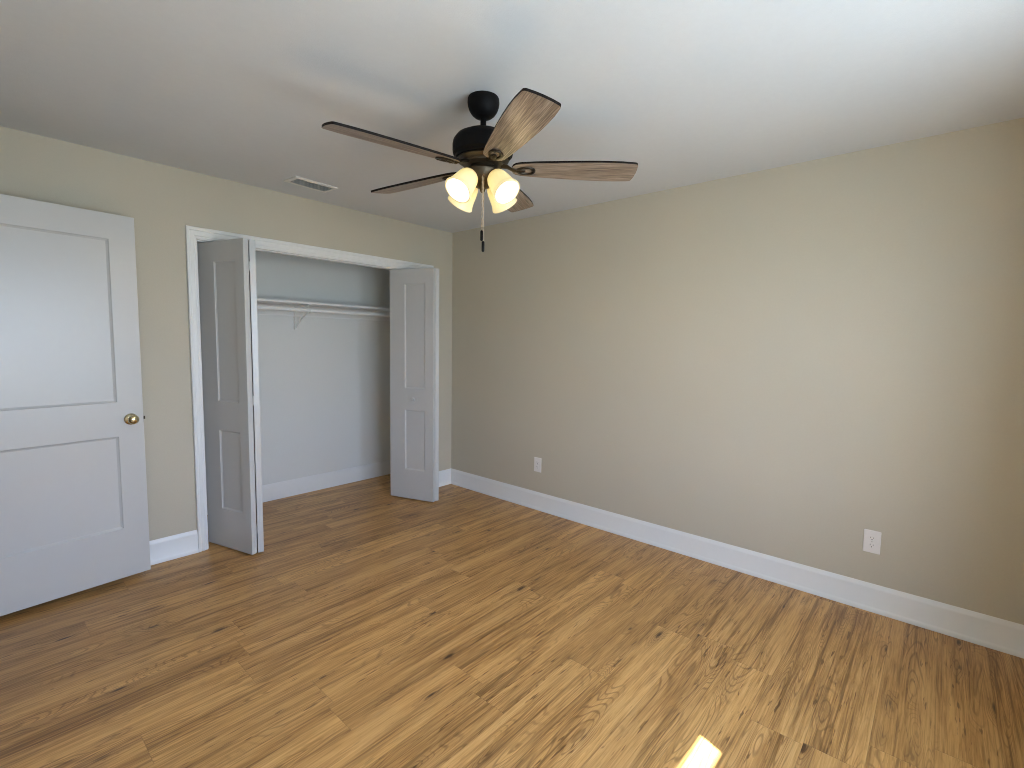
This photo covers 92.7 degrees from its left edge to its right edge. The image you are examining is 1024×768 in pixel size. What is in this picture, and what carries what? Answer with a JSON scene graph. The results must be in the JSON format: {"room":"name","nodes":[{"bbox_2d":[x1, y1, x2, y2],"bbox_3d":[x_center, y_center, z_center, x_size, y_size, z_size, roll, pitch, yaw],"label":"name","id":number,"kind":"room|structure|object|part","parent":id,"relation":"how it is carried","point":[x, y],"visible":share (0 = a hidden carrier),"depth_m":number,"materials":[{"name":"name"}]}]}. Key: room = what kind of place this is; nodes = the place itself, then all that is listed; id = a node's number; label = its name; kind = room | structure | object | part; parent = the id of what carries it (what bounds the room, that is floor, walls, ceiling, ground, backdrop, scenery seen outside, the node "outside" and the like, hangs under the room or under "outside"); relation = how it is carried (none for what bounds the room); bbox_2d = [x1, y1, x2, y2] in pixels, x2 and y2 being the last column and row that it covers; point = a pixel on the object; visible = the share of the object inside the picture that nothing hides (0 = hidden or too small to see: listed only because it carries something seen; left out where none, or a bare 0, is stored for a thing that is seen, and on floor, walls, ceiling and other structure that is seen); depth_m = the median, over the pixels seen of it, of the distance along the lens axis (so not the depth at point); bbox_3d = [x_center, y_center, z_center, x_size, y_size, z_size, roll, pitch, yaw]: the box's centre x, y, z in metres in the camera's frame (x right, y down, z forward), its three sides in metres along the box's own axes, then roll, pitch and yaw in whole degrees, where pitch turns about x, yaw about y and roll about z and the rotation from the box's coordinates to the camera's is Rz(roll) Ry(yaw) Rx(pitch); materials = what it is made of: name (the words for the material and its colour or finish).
{"room":"empty bedroom","nodes":[
{"label":"empty bedroom","id":0,"kind":"room"},
{"bbox_2d":[0,126,452,540],"bbox_3d":[-1.775,-0.140,3.511,0.110,2.440,3.460,5,7,41],"label":"wall","id":1,"kind":"structure","parent":0,"point":[161,199],"depth_m":3.04,"materials":[{"name":"beige paint"}]},
{"bbox_2d":[149,530,198,564],"bbox_3d":[-2.444,1.062,2.777,0.021,0.149,1.149,5,7,41],"label":"baseboard","id":2,"kind":"structure","parent":1,"relation":"attached to","point":[172,547],"depth_m":3.10,"materials":[{"name":"white wood"}]},
{"bbox_2d":[198,238,263,554],"bbox_3d":[-1.815,0.089,3.232,0.445,2.006,0.282,5,7,41],"label":"door","id":3,"kind":"structure","parent":1,"relation":"in","point":[227,268],"depth_m":3.15,"materials":[{"name":"white wood"}]},
{"bbox_2d":[197,240,397,269],"bbox_3d":[-1.429,-0.968,3.818,0.040,0.006,1.836,5,7,41],"label":"trim","id":4,"kind":"structure","parent":1,"relation":"attached to","point":[197,240],"depth_m":3.74,"materials":[{"name":"white wood"}]},
{"bbox_2d":[185,225,433,551],"bbox_3d":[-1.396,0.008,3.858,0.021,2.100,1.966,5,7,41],"label":"trim","id":5,"kind":"structure","parent":1,"relation":"attached to","point":[191,232],"depth_m":3.18,"materials":[{"name":"white wood"}]},
{"bbox_2d":[390,268,438,501],"bbox_3d":[-0.820,0.013,4.322,0.442,2.006,0.333,5,7,41],"label":"door","id":6,"kind":"structure","parent":1,"relation":"in","point":[414,293],"depth_m":4.24,"materials":[{"name":"white wood"}]},
{"bbox_2d":[439,468,450,486],"bbox_3d":[-0.680,0.921,4.767,0.021,0.149,0.245,5,7,41],"label":"baseboard","id":7,"kind":"structure","parent":1,"relation":"attached to","point":[444,475],"depth_m":4.79,"materials":[{"name":"white wood"}]},
{"bbox_2d":[197,242,390,492],"bbox_3d":[-2.006,-0.213,4.326,0.100,2.440,2.300,5,7,41],"label":"wall","id":8,"kind":"structure","parent":0,"point":[324,383],"depth_m":4.53,"materials":[{"name":"paint"}]},
{"bbox_2d":[199,296,389,329],"bbox_3d":[-1.814,-0.584,4.197,0.306,0.228,2.198,5,7,41],"label":"closet shelf","id":9,"kind":"object","parent":8,"relation":"attached to","point":[260,301],"visible":0.39,"depth_m":4.34,"materials":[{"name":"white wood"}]},
{"bbox_2d":[199,301,389,316],"bbox_3d":[-1.719,-0.622,4.110,0.033,0.033,2.160,5,7,41],"label":"closet rod","id":10,"kind":"object","parent":9,"relation":"attached to","point":[263,307],"visible":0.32,"depth_m":4.18,"materials":[{"name":"white metal"}]},
{"bbox_2d":[207,460,390,514],"bbox_3d":[-1.949,0.931,4.424,0.014,0.146,2.200,5,7,41],"label":"baseboard","id":11,"kind":"structure","parent":8,"relation":"attached to","point":[288,488],"depth_m":4.61,"materials":[{"name":"white wood"}]},
{"bbox_2d":[0,474,1023,767],"bbox_3d":[-0.852,1.276,2.045,5.100,0.100,4.820,5,7,41],"label":"floor","id":12,"kind":"structure","parent":0,"point":[371,627],"depth_m":2.16,"materials":[{"name":"brown wood"}]},
{"bbox_2d":[0,0,1023,232],"bbox_3d":[-0.811,-1.264,1.827,5.100,0.120,4.820,5,7,41],"label":"ceiling","id":13,"kind":"structure","parent":0,"point":[689,92],"depth_m":1.93,"materials":[{"name":"paint"}]},
{"bbox_2d":[283,176,337,192],"bbox_3d":[-1.341,-1.331,3.263,0.160,0.009,0.300,5,6,38],"label":"ceiling vent","id":14,"kind":"object","parent":13,"relation":"in","point":[296,180],"visible":1,"depth_m":3.25,"materials":[{"name":"white metal"}]},
{"bbox_2d":[322,88,637,251],"bbox_3d":[-0.161,-0.890,2.106,1.260,0.652,1.272,5,7,41],"label":"ceiling fan","id":15,"kind":"object","parent":13,"relation":"hanging from","point":[483,151],"visible":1,"depth_m":2.01,"materials":[{"name":"brown wood"}]},
{"bbox_3d":[-0.437,-0.913,1.858,0.537,0.009,0.144,-3,18,-38],"label":"blade","id":16,"kind":"part","parent":15,"relation":"part of","materials":[{"name":"brown wood"}]},
{"bbox_3d":[-0.450,-0.952,2.319,0.537,0.009,0.144,4,18,34],"label":"blade","id":17,"kind":"part","parent":15,"relation":"part of","materials":[{"name":"brown wood"}]},
{"bbox_3d":[-0.197,-0.837,2.026,0.122,0.116,0.122,5,-35,41],"label":"lamp shade","id":18,"kind":"part","parent":15,"relation":"part of","materials":[{"name":"white glass"}]},
{"bbox_3d":[-0.195,-0.841,2.028,0.059,0.081,0.059,5,-35,41],"label":"bulb","id":19,"kind":"part","parent":15,"relation":"part of","materials":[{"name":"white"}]},
{"bbox_3d":[-0.206,-0.850,2.175,0.122,0.116,0.122,-5,49,-48],"label":"lamp shade","id":20,"kind":"part","parent":15,"relation":"part of","materials":[{"name":"white glass"}]},
{"bbox_3d":[-0.126,-0.759,2.046,0.005,0.223,0.005,5,7,41],"label":"pull chain","id":21,"kind":"part","parent":15,"relation":"part of","materials":[{"name":"silver metal"}]},
{"bbox_3d":[-0.120,-0.735,2.051,0.005,0.264,0.005,5,7,41],"label":"pull chain","id":22,"kind":"part","parent":15,"relation":"part of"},
{"bbox_3d":[-0.057,-0.848,2.184,0.122,0.116,0.122,5,49,41],"label":"lamp shade","id":23,"kind":"part","parent":15,"relation":"part of","materials":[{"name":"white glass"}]},
{"bbox_3d":[-0.050,-0.840,2.038,0.059,0.081,0.059,-5,-35,-48],"label":"bulb","id":24,"kind":"part","parent":15,"relation":"part of","materials":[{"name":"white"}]},
{"bbox_3d":[-0.048,-0.835,2.035,0.122,0.116,0.122,-5,-35,-48],"label":"lamp shade","id":25,"kind":"part","parent":15,"relation":"part of","materials":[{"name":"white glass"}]},
{"bbox_3d":[-0.015,-0.958,2.474,0.144,0.009,0.537,-10,2,17],"label":"blade","id":26,"kind":"part","parent":15,"relation":"part of","materials":[{"name":"brown wood"}]},
{"bbox_3d":[0.007,-0.894,1.729,0.144,0.009,0.537,12,1,-20],"label":"blade","id":27,"kind":"part","parent":15,"relation":"part of","materials":[{"name":"brown wood"}]},
{"bbox_3d":[0.268,-0.922,2.109,0.537,0.009,0.144,1,-7,-2],"label":"blade","id":28,"kind":"part","parent":15,"relation":"part of","materials":[{"name":"brown wood"}]},
{"bbox_2d":[451,118,1023,624],"bbox_3d":[0.725,-0.114,3.693,5.100,2.440,0.120,5,7,41],"label":"wall","id":29,"kind":"structure","parent":0,"point":[791,362],"depth_m":2.83,"materials":[{"name":"beige paint"}]},
{"bbox_2d":[534,457,540,472],"bbox_3d":[0.216,0.681,4.114,0.075,0.123,0.009,5,7,41],"label":"wall outlet","id":30,"kind":"object","parent":29,"relation":"attached to","point":[537,461],"visible":1,"depth_m":4.11,"materials":[{"name":"white plastic"}]},
{"bbox_2d":[451,468,1023,658],"bbox_3d":[0.922,1.055,3.507,4.100,0.149,0.021,5,7,41],"label":"baseboard","id":31,"kind":"structure","parent":29,"relation":"attached to","point":[991,632],"depth_m":2.88,"materials":[{"name":"white wood"}]},
{"bbox_2d":[863,529,881,554],"bbox_3d":[1.925,0.844,2.611,0.075,0.123,0.009,5,7,41],"label":"wall outlet","id":32,"kind":"object","parent":29,"relation":"attached to","point":[872,539],"visible":1,"depth_m":2.61,"materials":[{"name":"white plastic"}]},
{"bbox_2d":[868,542,875,547],"bbox_3d":[1.923,0.863,2.611,0.034,0.028,0.004,5,7,41],"label":"receptacle","id":33,"kind":"object","parent":32,"relation":"attached to","point":[870,544],"depth_m":2.61,"materials":[{"name":"white plastic"}]},
{"bbox_2d":[868,535,875,540],"bbox_3d":[1.924,0.824,2.607,0.034,0.028,0.004,5,7,41],"label":"receptacle","id":34,"kind":"object","parent":32,"relation":"attached to","point":[870,537],"depth_m":2.61,"materials":[{"name":"white plastic"}]},
{"bbox_3d":[-1.255,0.099,0.819,4.250,2.440,0.100,5,7,41],"label":"wall","id":35,"kind":"structure","parent":0,"visible":0},
{"bbox_2d":[0,194,150,615],"bbox_3d":[-2.378,0.111,2.474,0.151,2.031,0.862,4,6,35],"label":"door","id":36,"kind":"structure","parent":35,"relation":"in","point":[74,504],"depth_m":2.54,"materials":[{"name":"white wood"}]},
{"bbox_3d":[-2.174,0.197,2.776,0.151,0.064,0.064,4,6,35],"label":"knob","id":37,"kind":"part","parent":36,"relation":"part of","materials":[{"name":"gold metal"}]}
]}

